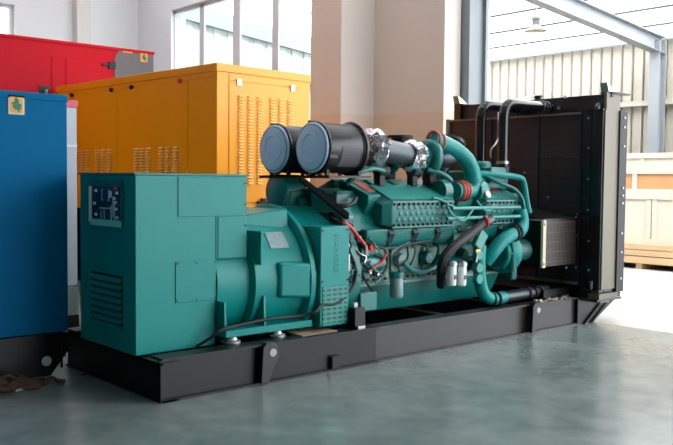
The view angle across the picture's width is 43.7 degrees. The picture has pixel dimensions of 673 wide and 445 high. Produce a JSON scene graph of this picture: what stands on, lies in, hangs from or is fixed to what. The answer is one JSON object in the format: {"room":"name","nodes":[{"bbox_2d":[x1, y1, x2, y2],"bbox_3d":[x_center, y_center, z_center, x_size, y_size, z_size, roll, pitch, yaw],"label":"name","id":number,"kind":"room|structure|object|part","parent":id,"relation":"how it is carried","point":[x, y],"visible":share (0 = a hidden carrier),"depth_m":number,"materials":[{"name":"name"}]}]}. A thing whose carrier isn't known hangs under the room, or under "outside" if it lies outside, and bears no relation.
{"room":"generator factory floor","nodes":[
{"label":"generator factory floor","id":0,"kind":"room"},
{"bbox_2d":[0,0,137,49],"bbox_3d":[-10.042,-2.601,14.412,15.100,6.600,0.300,-2,4,-41],"label":"wall","id":1,"kind":"structure","parent":0,"point":[46,19],"depth_m":17.89,"materials":[{"name":"white paint"}]},
{"bbox_2d":[0,3,12,34],"bbox_3d":[-6.952,-3.628,17.086,0.720,1.650,0.100,-2,4,-41],"label":"window","id":2,"kind":"structure","parent":1,"relation":"in","point":[9,8],"depth_m":17.23,"materials":[{"name":"white metal"}]},
{"bbox_2d":[73,0,90,43],"bbox_3d":[-5.478,-2.737,18.094,0.300,6.600,0.220,-2,4,-41],"label":"pillar","id":3,"kind":"structure","parent":1,"relation":"attached to","point":[81,8],"depth_m":17.93,"materials":[{"name":"white paint"}]},
{"bbox_2d":[91,0,100,44],"bbox_3d":[-5.275,-2.747,18.340,0.250,6.600,0.120,-2,4,-41],"label":"trim","id":4,"kind":"structure","parent":1,"relation":"attached to","point":[95,4],"depth_m":18.22,"materials":[{"name":"white paint"}]},
{"bbox_2d":[186,20,310,74],"bbox_3d":[-2.007,-2.577,23.525,8.800,5.818,0.200,-2,4,-41],"label":"wall","id":5,"kind":"structure","parent":0,"point":[255,53],"depth_m":22.78,"materials":[{"name":"grey"}]},
{"bbox_2d":[186,7,310,54],"bbox_3d":[-1.949,-5.168,23.361,8.800,1.264,0.300,-2,4,-41],"label":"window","id":6,"kind":"structure","parent":5,"relation":"attached to","point":[302,44],"depth_m":22.86,"materials":[{"name":"grey"}]},
{"bbox_2d":[138,0,460,179],"bbox_3d":[4.381,-2.215,9.319,0.360,6.600,26.450,-2,4,-41],"label":"wall","id":7,"kind":"structure","parent":0,"point":[417,43],"depth_m":12.83,"materials":[{"name":"paint"}]},
{"bbox_2d":[174,0,279,70],"bbox_3d":[-1.820,-2.470,16.213,0.040,3.920,5.000,-2,4,-41],"label":"window","id":8,"kind":"structure","parent":7,"relation":"in","point":[237,4],"depth_m":16.27,"materials":[{"name":"white metal"}]},
{"bbox_2d":[460,0,488,104],"bbox_3d":[2.029,-2.198,12.618,0.440,6.200,0.260,-2,4,-41],"label":"column","id":9,"kind":"structure","parent":7,"relation":"attached to","point":[474,13],"depth_m":12.53,"materials":[{"name":"grey metal"}]},
{"bbox_2d":[487,0,489,100],"bbox_3d":[2.237,-2.203,12.775,0.080,6.200,0.140,-2,4,-41],"label":"trim","id":10,"kind":"structure","parent":7,"relation":"attached to","point":[489,0],"depth_m":12.72,"materials":[{"name":"white metal"}]},
{"bbox_2d":[0,262,672,444],"bbox_3d":[3.102,0.733,17.410,38.000,0.100,40.000,-2,4,-41],"label":"floor","id":11,"kind":"structure","parent":0,"point":[595,383],"depth_m":5.74,"materials":[{"name":"grey concrete"}]},
{"bbox_2d":[0,374,65,392],"bbox_3d":[-2.400,1.143,5.906,0.948,0.112,0.394,-2,4,-41],"label":"rag","id":12,"kind":"object","parent":11,"relation":"on","point":[8,383],"visible":1,"depth_m":5.95,"materials":[{"name":"brown fabric"}]},
{"bbox_2d":[0,90,67,377],"bbox_3d":[-3.570,0.099,6.119,2.712,2.139,1.518,-2,4,-41],"label":"enclosure","id":13,"kind":"object","parent":11,"relation":"on","point":[33,126],"visible":1,"depth_m":6.28,"materials":[{"name":"blue paint"}]},
{"bbox_2d":[67,100,78,326],"bbox_3d":[-3.052,-0.082,8.365,0.870,2.290,0.340,-2,4,-41],"label":"tall cabinet","id":14,"kind":"object","parent":11,"relation":"on","point":[73,316],"visible":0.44,"depth_m":8.50,"materials":[{"name":"white metal"}]},
{"bbox_3d":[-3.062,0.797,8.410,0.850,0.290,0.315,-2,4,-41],"label":"door","id":15,"kind":"part","parent":14,"relation":"part of","materials":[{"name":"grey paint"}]},
{"bbox_2d":[0,33,154,93],"bbox_3d":[-7.006,-0.987,12.218,8.547,3.648,2.280,-2,4,-41],"label":"enclosure","id":16,"kind":"object","parent":11,"relation":"on","point":[27,64],"visible":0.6,"depth_m":13.04,"materials":[{"name":"red paint"}]},
{"bbox_3d":[-5.452,-1.383,12.120,2.662,2.278,0.012,-2,4,-41],"label":"door panel","id":17,"kind":"part","parent":16,"relation":"part of","materials":[{"name":"red paint"}]},
{"bbox_3d":[-4.491,-2.026,12.914,0.164,0.148,0.020,-2,4,-41],"label":"recessed handle","id":18,"kind":"part","parent":16,"relation":"part of","materials":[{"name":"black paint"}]},
{"bbox_3d":[-4.343,-1.420,13.098,0.192,2.278,0.012,-2,4,-41],"label":"door panel","id":19,"kind":"part","parent":16,"relation":"part of","materials":[{"name":"red paint"}]},
{"bbox_3d":[-3.943,-1.433,13.451,0.796,2.278,0.012,-2,4,-41],"label":"door panel","id":20,"kind":"part","parent":16,"relation":"part of","materials":[{"name":"red paint"}]},
{"bbox_3d":[-3.357,-1.610,13.959,0.703,2.393,0.012,-2,4,-41],"label":"panel","id":21,"kind":"part","parent":16,"relation":"part of","materials":[{"name":"grey metal"}]},
{"bbox_2d":[56,63,310,279],"bbox_3d":[-2.311,-0.556,11.978,4.032,2.900,1.582,3,4,44],"label":"enclosure","id":22,"kind":"object","parent":11,"relation":"on","point":[212,118],"visible":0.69,"depth_m":10.69,"materials":[{"name":"orange paint"}]},
{"bbox_3d":[-2.324,0.352,12.045,3.910,1.080,1.470,3,4,44],"label":"tank","id":23,"kind":"part","parent":22,"relation":"part of","materials":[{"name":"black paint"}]},
{"bbox_3d":[-3.523,-1.076,12.090,1.380,1.565,0.011,3,4,44],"label":"door","id":24,"kind":"part","parent":22,"relation":"part of","materials":[{"name":"orange paint"}]},
{"bbox_3d":[-2.841,-1.851,11.390,3.910,0.045,0.009,3,4,44],"label":"lintel panel","id":25,"kind":"part","parent":22,"relation":"part of","materials":[{"name":"orange paint"}]},
{"bbox_3d":[-2.340,-1.008,10.928,1.380,1.565,0.011,3,4,44],"label":"door","id":26,"kind":"part","parent":22,"relation":"part of","materials":[{"name":"orange paint"}]},
{"bbox_3d":[-0.920,-0.268,10.561,0.041,0.070,0.180,3,4,44],"label":"door handle","id":27,"kind":"part","parent":22,"relation":"part of","materials":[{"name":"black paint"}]},
{"bbox_3d":[-0.884,-1.772,10.547,0.009,0.075,1.175,3,4,44],"label":"lintel panel","id":28,"kind":"part","parent":22,"relation":"part of","materials":[{"name":"orange paint"}]},
{"bbox_3d":[-0.890,-0.990,10.584,0.011,1.470,1.175,3,4,44],"label":"door","id":29,"kind":"part","parent":22,"relation":"part of","materials":[{"name":"orange paint"}]},
{"bbox_2d":[66,82,630,403],"bbox_3d":[0.479,-0.161,8.076,5.896,2.545,2.160,-2,4,-41],"label":"generator","id":30,"kind":"object","parent":11,"relation":"on","point":[513,223],"visible":1,"depth_m":7.20,"materials":[{"name":"teal metal"}]},
{"bbox_3d":[-1.829,-0.137,6.251,0.012,0.265,0.040,-2,4,-41],"label":"guard rail","id":31,"kind":"part","parent":30,"relation":"part of","materials":[{"name":"white"}]},
{"bbox_3d":[-1.669,0.003,6.072,0.016,0.045,0.460,-2,4,-41],"label":"guard rail","id":32,"kind":"part","parent":30,"relation":"part of","materials":[{"name":"teal metal"}]},
{"bbox_3d":[-1.671,-0.143,6.090,0.012,0.335,0.520,-2,4,-41],"label":"control panel","id":33,"kind":"part","parent":30,"relation":"part of","materials":[{"name":"teal"}]},
{"bbox_3d":[-1.321,-0.366,6.405,0.955,0.012,0.890,-2,4,-41],"label":"lid","id":34,"kind":"part","parent":30,"relation":"part of","materials":[{"name":"teal paint"}]},
{"bbox_3d":[-1.023,0.426,6.125,0.342,0.296,0.009,-2,4,-41],"label":"access plate","id":35,"kind":"part","parent":30,"relation":"part of","materials":[{"name":"teal paint"}]},
{"bbox_2d":[246,207,287,226],"bbox_3d":[-0.776,0.019,6.909,0.470,0.274,0.674,-2,4,-41],"label":"generator housing","id":36,"kind":"object","parent":30,"relation":"attached to","point":[256,216],"depth_m":6.75,"materials":[{"name":"teal paint"}]},
{"bbox_3d":[-0.477,0.141,6.643,0.180,0.127,0.107,-2,4,-41],"label":"rating plate","id":37,"kind":"part","parent":30,"relation":"part of","materials":[{"name":"metal"}]},
{"bbox_3d":[-0.432,-0.082,7.567,0.280,0.416,0.418,-2,4,-41],"label":"bank plate","id":38,"kind":"part","parent":30,"relation":"part of","materials":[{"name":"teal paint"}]},
{"bbox_3d":[-0.273,0.865,6.788,0.360,0.006,0.440,-2,4,-41],"label":"rusty shim plate","id":39,"kind":"part","parent":30,"relation":"part of","materials":[{"name":"brown metal"}]},
{"bbox_2d":[302,225,348,326],"bbox_3d":[-0.135,0.425,6.924,0.310,0.805,0.382,-2,4,-41],"label":"cover","id":40,"kind":"object","parent":30,"relation":"attached to","point":[329,244],"depth_m":6.76,"materials":[{"name":"teal metal"}]},
{"bbox_3d":[-0.037,-0.061,7.225,0.140,0.416,0.418,-2,4,-41],"label":"bank plate","id":41,"kind":"part","parent":30,"relation":"part of","materials":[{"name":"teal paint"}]},
{"bbox_3d":[0.264,0.351,7.233,0.380,0.150,0.150,-2,4,-41],"label":"starter motor","id":42,"kind":"part","parent":30,"relation":"part of","materials":[{"name":"teal paint"}]},
{"bbox_2d":[387,135,412,142],"bbox_3d":[0.617,-0.716,8.179,0.250,0.260,0.250,-2,4,-41],"label":"exhaust outlet","id":43,"kind":"object","parent":30,"relation":"attached to","point":[400,138],"depth_m":8.09,"materials":[{"name":"black metal"}]},
{"bbox_2d":[438,134,465,176],"bbox_3d":[1.140,-0.679,8.511,0.373,0.439,0.249,-2,4,-41],"label":"pipe","id":44,"kind":"object","parent":30,"relation":"attached to","point":[447,170],"depth_m":8.46,"materials":[{"name":"teal metal"}]},
{"bbox_3d":[1.485,-1.305,10.223,0.050,0.240,0.100,-2,4,-41],"label":"post","id":45,"kind":"part","parent":30,"relation":"part of","materials":[{"name":"brown metal"}]},
{"bbox_3d":[1.601,-0.315,10.016,0.040,1.785,0.628,-2,4,-41],"label":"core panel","id":46,"kind":"part","parent":30,"relation":"part of","materials":[{"name":"brown metal"}]},
{"bbox_3d":[1.418,-0.050,8.031,1.094,0.035,0.035,-2,4,-41],"label":"fuel rail","id":47,"kind":"part","parent":30,"relation":"part of","materials":[{"name":"teal metal"}]},
{"bbox_3d":[1.445,-0.140,8.050,1.025,0.035,0.035,-2,4,-41],"label":"fuel rail","id":48,"kind":"part","parent":30,"relation":"part of","materials":[{"name":"teal metal"}]},
{"bbox_2d":[490,112,498,157],"bbox_3d":[1.665,-0.922,8.855,0.140,0.489,0.020,-2,4,-41],"label":"pipe","id":49,"kind":"object","parent":30,"relation":"attached to","point":[493,146],"depth_m":8.87,"materials":[{"name":"silver metal"}]},
{"bbox_2d":[485,176,525,208],"bbox_3d":[1.685,-0.291,8.400,0.471,0.399,0.049,0,3,-16],"label":"pipe","id":50,"kind":"object","parent":30,"relation":"attached to","point":[504,199],"depth_m":8.43,"materials":[{"name":"teal metal"}]},
{"bbox_3d":[1.958,-0.280,9.575,0.050,1.865,1.866,-2,4,-41],"label":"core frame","id":51,"kind":"part","parent":30,"relation":"part of","materials":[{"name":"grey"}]},
{"bbox_3d":[2.023,-0.288,9.539,0.040,1.785,0.632,-2,4,-41],"label":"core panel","id":52,"kind":"part","parent":30,"relation":"part of","materials":[{"name":"black metal"}]},
{"bbox_3d":[2.242,-1.289,9.571,0.220,0.195,2.040,-2,4,-41],"label":"tank","id":53,"kind":"part","parent":30,"relation":"part of","materials":[{"name":"black metal"}]},
{"bbox_3d":[2.419,-0.262,9.091,0.040,1.785,0.531,-2,4,-41],"label":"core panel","id":54,"kind":"part","parent":30,"relation":"part of","materials":[{"name":"black metal"}]},
{"bbox_3d":[2.809,0.807,8.950,0.474,0.020,0.220,-2,4,-41],"label":"foot plate","id":55,"kind":"part","parent":30,"relation":"part of","materials":[{"name":"grey metal"}]},
{"bbox_3d":[2.827,-0.224,8.796,0.300,1.905,0.065,-2,4,-41],"label":"panel","id":56,"kind":"part","parent":30,"relation":"part of","materials":[{"name":"beige metal"}]},
{"bbox_3d":[2.933,-1.331,8.831,0.360,0.055,0.140,-2,4,-41],"label":"lug plate","id":57,"kind":"part","parent":30,"relation":"part of","materials":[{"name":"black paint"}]},
{"bbox_2d":[636,263,663,268],"bbox_3d":[5.763,0.761,15.302,1.000,0.100,0.120,-2,4,-41],"label":"bearer","id":58,"kind":"object","parent":11,"relation":"on","point":[638,265],"visible":0.57,"depth_m":15.01,"materials":[{"name":"brown wood"}]},
{"bbox_2d":[647,39,666,152],"bbox_3d":[6.032,-1.318,15.902,0.260,4.200,0.200,-2,4,-41],"label":"column","id":59,"kind":"structure","parent":11,"relation":"on","point":[657,61],"depth_m":15.81,"materials":[{"name":"grey metal"}]},
{"bbox_2d":[523,0,665,53],"bbox_3d":[4.086,-3.523,14.055,5.450,0.818,0.200,-2,4,-41],"label":"rafter","id":60,"kind":"object","parent":59,"relation":"on","point":[582,12],"visible":0.93,"depth_m":14.49,"materials":[{"name":"grey metal"}]},
{"bbox_2d":[310,113,372,187],"bbox_3d":[0.072,-0.430,13.467,0.700,2.550,0.730,-2,4,-41],"label":"pillar","id":61,"kind":"structure","parent":0,"point":[365,121],"depth_m":13.19,"materials":[{"name":"beige paint"}]},
{"bbox_2d":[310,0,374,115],"bbox_3d":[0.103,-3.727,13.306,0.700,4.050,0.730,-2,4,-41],"label":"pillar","id":62,"kind":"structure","parent":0,"point":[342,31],"depth_m":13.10,"materials":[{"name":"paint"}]},
{"bbox_2d":[280,0,672,55],"bbox_3d":[4.068,-3.822,14.329,6.000,0.574,9.500,-2,4,-41],"label":"ceiling","id":63,"kind":"structure","parent":0,"point":[662,15],"depth_m":15.96,"materials":[{"name":"white metal"}]},
{"bbox_2d":[524,6,547,32],"bbox_3d":[3.463,-3.561,14.570,0.398,0.480,0.398,-2,4,-41],"label":"pendant lamp","id":64,"kind":"object","parent":63,"relation":"hanging from","point":[536,27],"visible":0.98,"depth_m":14.51,"materials":[{"name":"grey metal"}]},
{"bbox_3d":[3.461,-3.371,14.580,0.398,0.100,0.398,-2,4,-41],"label":"lamp shade","id":65,"kind":"part","parent":64,"relation":"part of","materials":[{"name":"white metal"}]},
{"bbox_2d":[490,0,590,17],"bbox_3d":[4.142,-3.788,14.397,0.024,0.040,9.500,-2,4,-41],"label":"trim","id":66,"kind":"structure","parent":63,"relation":"attached to","point":[538,8],"depth_m":15.34,"materials":[{"name":"grey metal"}]},
{"bbox_2d":[489,21,672,48],"bbox_3d":[5.639,-3.648,15.729,0.024,0.040,9.500,-2,4,-41],"label":"trim","id":67,"kind":"structure","parent":63,"relation":"attached to","point":[665,23],"depth_m":16.92,"materials":[{"name":"grey metal"}]},
{"bbox_2d":[490,4,672,34],"bbox_3d":[4.891,-3.718,15.063,0.024,0.040,9.500,-2,4,-41],"label":"trim","id":68,"kind":"structure","parent":63,"relation":"attached to","point":[668,5],"depth_m":15.65,"materials":[{"name":"grey metal"}]},
{"bbox_2d":[309,39,672,181],"bbox_3d":[2.295,-1.632,20.570,0.090,4.300,18.000,-2,4,-41],"label":"wall","id":69,"kind":"structure","parent":0,"point":[625,68],"depth_m":17.20,"materials":[{"name":"beige metal"}]},
{"bbox_2d":[310,32,672,84],"bbox_3d":[2.244,-3.777,20.402,0.060,0.120,18.000,-2,4,-41],"label":"trim","id":70,"kind":"structure","parent":69,"relation":"attached to","point":[611,43],"depth_m":17.52,"materials":[{"name":"grey metal"}]},
{"bbox_2d":[620,98,672,107],"bbox_3d":[2.228,-2.548,20.459,0.090,0.100,18.000,-2,4,-41],"label":"trim","id":71,"kind":"structure","parent":69,"relation":"attached to","point":[667,101],"depth_m":16.30,"materials":[{"name":"beige metal"}]},
{"bbox_3d":[6.889,0.834,14.030,1.000,0.100,0.120,-2,4,-41],"label":"bearer","id":72,"kind":"object","parent":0,"visible":0},
{"bbox_2d":[624,255,672,265],"bbox_3d":[6.584,0.702,14.408,1.150,0.120,5.900,-2,4,-41],"label":"slab","id":73,"kind":"object","parent":72,"relation":"on","point":[627,258],"depth_m":14.78,"materials":[{"name":"brown wood"}]},
{"bbox_2d":[624,249,672,257],"bbox_3d":[6.519,0.573,14.477,1.150,0.100,5.700,-2,4,-41],"label":"slab","id":74,"kind":"object","parent":73,"relation":"on","point":[663,254],"depth_m":14.78,"materials":[{"name":"brown wood"}]},
{"bbox_2d":[624,242,672,251],"bbox_3d":[6.586,0.467,14.397,1.150,0.100,5.900,-2,4,-41],"label":"slab","id":75,"kind":"object","parent":74,"relation":"on","point":[654,247],"depth_m":14.79,"materials":[{"name":"brown wood"}]},
{"bbox_2d":[624,194,651,243],"bbox_3d":[5.235,-0.113,15.921,0.870,0.885,2.000,-2,4,-41],"label":"wooden crate","id":76,"kind":"object","parent":75,"relation":"on","point":[638,207],"visible":0.21,"depth_m":15.09,"materials":[{"name":"beige wood"}]},
{"bbox_2d":[650,194,672,245],"bbox_3d":[7.062,0.005,13.856,0.870,0.885,3.520,-2,4,-41],"label":"wooden crate","id":77,"kind":"object","parent":75,"relation":"on","point":[662,204],"visible":1,"depth_m":14.75,"materials":[{"name":"beige wood"}]},
{"bbox_2d":[626,169,672,194],"bbox_3d":[6.241,-0.715,14.758,0.870,0.450,5.220,-2,4,-41],"label":"wooden crate","id":78,"kind":"object","parent":77,"relation":"on","point":[638,181],"visible":0.33,"depth_m":14.91,"materials":[{"name":"beige wood"}]},
{"bbox_2d":[626,152,672,168],"bbox_3d":[6.344,-1.073,14.628,0.870,0.280,5.320,-2,4,-41],"label":"wooden crate","id":79,"kind":"object","parent":78,"relation":"on","point":[634,160],"visible":0.33,"depth_m":14.88,"materials":[{"name":"beige wood"}]},
{"bbox_3d":[6.347,-1.073,14.632,0.820,0.280,5.300,-2,4,-41],"label":"panel","id":80,"kind":"part","parent":79,"relation":"part of","materials":[{"name":"beige wood"}]},
{"bbox_3d":[6.245,-0.715,14.762,0.820,0.450,5.200,-2,4,-41],"label":"panel","id":81,"kind":"part","parent":78,"relation":"part of","materials":[{"name":"beige wood"}]},
{"bbox_3d":[7.066,0.005,13.859,0.820,0.885,3.500,-2,4,-41],"label":"panel","id":82,"kind":"part","parent":77,"relation":"part of","materials":[{"name":"beige wood"}]}
]}

